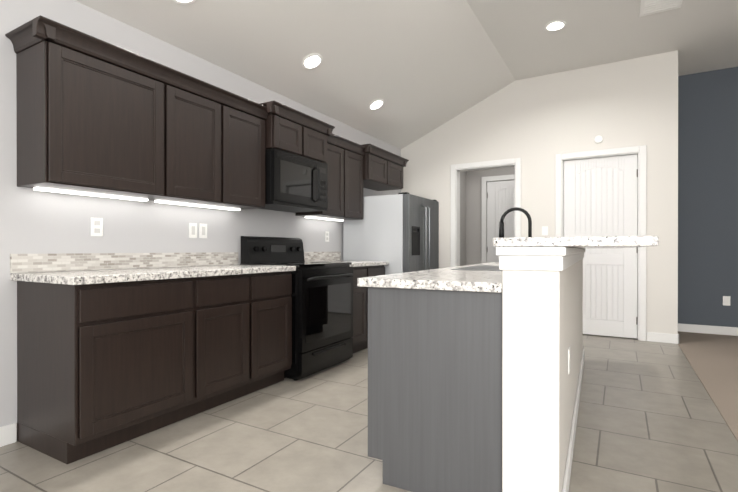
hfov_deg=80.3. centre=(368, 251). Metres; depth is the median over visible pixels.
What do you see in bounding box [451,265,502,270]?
sink
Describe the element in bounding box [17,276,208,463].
base cabinet
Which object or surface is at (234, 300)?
base cabinet
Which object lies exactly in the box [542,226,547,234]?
outlet
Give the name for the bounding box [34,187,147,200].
under-cabinet light
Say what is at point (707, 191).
wall
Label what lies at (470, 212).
wall
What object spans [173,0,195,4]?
recessed light
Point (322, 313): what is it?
range
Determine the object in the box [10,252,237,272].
backsplash
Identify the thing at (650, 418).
floor
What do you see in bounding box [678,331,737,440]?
floor carpet
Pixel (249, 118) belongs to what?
upper cabinet
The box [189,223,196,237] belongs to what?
light switch
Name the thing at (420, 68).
ceiling
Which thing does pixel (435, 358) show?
cabinet end panel
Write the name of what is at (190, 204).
under-cabinet light
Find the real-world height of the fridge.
1.663 m
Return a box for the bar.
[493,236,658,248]
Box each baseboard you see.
[0,423,16,446]
[562,349,583,491]
[647,332,678,343]
[678,323,737,335]
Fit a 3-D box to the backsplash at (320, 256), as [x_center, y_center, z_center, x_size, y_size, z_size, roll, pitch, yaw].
[-0.538,0.059,4.763,0.010,0.104,0.816,0,0,30]
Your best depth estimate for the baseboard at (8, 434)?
2.33 m
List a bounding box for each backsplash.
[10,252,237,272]
[304,252,340,261]
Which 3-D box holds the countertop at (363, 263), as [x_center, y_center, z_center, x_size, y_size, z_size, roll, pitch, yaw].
[-0.262,0.132,4.605,0.642,0.038,0.816,0,0,30]
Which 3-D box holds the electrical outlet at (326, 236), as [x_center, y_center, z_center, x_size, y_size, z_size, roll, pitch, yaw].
[-0.468,-0.163,4.888,0.008,0.115,0.072,0,0,30]
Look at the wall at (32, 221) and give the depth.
2.80 m
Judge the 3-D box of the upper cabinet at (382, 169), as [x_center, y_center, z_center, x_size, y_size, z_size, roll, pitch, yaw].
[0.078,-1.002,5.402,0.435,0.386,1.030,0,0,30]
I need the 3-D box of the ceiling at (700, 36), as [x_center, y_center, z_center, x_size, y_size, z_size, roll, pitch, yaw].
[2.684,-2.289,1.935,5.090,0.150,10.730,0,0,30]
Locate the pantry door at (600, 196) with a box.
[563,154,637,338]
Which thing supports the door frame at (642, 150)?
attached to the wall at (537, 124)
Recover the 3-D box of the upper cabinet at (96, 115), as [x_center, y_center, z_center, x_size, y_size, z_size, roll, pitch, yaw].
[-1.588,-0.754,2.608,0.330,0.806,0.735,0,0,30]
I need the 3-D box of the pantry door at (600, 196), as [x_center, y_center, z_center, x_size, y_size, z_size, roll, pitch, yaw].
[2.775,-0.054,5.271,0.790,2.137,0.045,0,0,30]
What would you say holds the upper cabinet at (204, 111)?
attached to the wall at (32, 221)
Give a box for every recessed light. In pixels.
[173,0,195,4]
[302,53,322,68]
[368,99,383,109]
[545,20,565,30]
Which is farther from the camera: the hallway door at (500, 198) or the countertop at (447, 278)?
the hallway door at (500, 198)
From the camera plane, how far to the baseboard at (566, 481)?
2.25 m
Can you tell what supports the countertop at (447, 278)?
on the cabinet
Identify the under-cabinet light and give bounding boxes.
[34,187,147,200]
[155,200,239,210]
[305,216,343,220]
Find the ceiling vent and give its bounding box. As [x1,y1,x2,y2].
[639,0,682,16]
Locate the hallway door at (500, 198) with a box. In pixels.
[487,180,514,262]
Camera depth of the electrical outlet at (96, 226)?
2.73 m
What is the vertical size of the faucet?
0.422 m
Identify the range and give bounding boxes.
[240,236,352,380]
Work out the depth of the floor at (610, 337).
5.19 m
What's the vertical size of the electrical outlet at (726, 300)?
0.114 m
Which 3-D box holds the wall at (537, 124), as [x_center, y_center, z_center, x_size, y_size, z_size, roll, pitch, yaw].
[1.986,-0.775,5.754,3.400,3.600,0.150,0,0,30]
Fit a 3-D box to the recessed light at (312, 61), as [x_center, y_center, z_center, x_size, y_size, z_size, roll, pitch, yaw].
[-0.508,-1.697,3.914,0.182,0.085,0.194,0,0,30]
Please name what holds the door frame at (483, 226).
attached to the wall at (470, 212)
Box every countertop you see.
[10,265,295,284]
[318,261,388,266]
[357,262,502,292]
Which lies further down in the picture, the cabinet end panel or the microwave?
the cabinet end panel
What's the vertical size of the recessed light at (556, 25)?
0.011 m
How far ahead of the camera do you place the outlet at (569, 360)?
2.05 m
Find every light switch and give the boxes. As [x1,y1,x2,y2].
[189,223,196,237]
[199,223,206,237]
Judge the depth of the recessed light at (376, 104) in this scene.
5.01 m
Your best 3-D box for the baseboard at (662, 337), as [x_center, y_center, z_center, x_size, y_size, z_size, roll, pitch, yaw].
[3.300,0.975,4.910,0.304,0.105,0.014,0,0,30]
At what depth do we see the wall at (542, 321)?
1.64 m
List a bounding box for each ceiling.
[75,0,515,148]
[466,0,737,79]
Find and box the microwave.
[258,148,327,212]
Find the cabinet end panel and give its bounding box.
[368,287,502,491]
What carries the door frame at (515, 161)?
attached to the wall at (537, 124)
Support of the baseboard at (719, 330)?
attached to the wall at (707, 191)
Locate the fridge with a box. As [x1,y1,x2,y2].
[343,192,438,274]
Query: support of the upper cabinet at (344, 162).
attached to the wall at (32, 221)
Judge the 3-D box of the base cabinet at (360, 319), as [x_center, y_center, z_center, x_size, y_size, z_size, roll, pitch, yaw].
[-0.278,0.590,4.610,0.610,0.875,0.806,0,0,30]
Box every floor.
[0,335,737,491]
[583,334,637,339]
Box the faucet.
[499,207,531,237]
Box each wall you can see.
[0,0,400,426]
[401,50,677,340]
[460,171,466,265]
[467,167,514,264]
[496,247,584,491]
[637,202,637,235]
[678,67,737,326]
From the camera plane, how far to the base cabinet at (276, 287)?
3.29 m
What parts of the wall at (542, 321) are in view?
pony wall cap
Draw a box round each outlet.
[91,217,102,235]
[325,231,328,241]
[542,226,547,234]
[568,346,569,373]
[723,296,729,305]
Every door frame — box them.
[450,158,520,266]
[481,174,514,262]
[555,145,646,340]
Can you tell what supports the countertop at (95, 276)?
on the base cabinet at (276, 287)
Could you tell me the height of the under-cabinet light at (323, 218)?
0.014 m
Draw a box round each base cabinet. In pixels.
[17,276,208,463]
[209,273,260,408]
[261,271,291,388]
[351,265,384,352]
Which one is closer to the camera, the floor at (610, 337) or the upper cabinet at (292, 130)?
the upper cabinet at (292, 130)
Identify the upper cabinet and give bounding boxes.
[13,19,176,200]
[161,71,232,206]
[228,95,267,208]
[260,101,334,162]
[295,133,365,219]
[362,144,408,190]
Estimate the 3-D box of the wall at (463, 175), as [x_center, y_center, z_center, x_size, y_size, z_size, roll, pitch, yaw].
[1.304,-0.479,6.977,0.100,3.000,1.290,0,0,30]
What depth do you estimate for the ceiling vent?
3.94 m

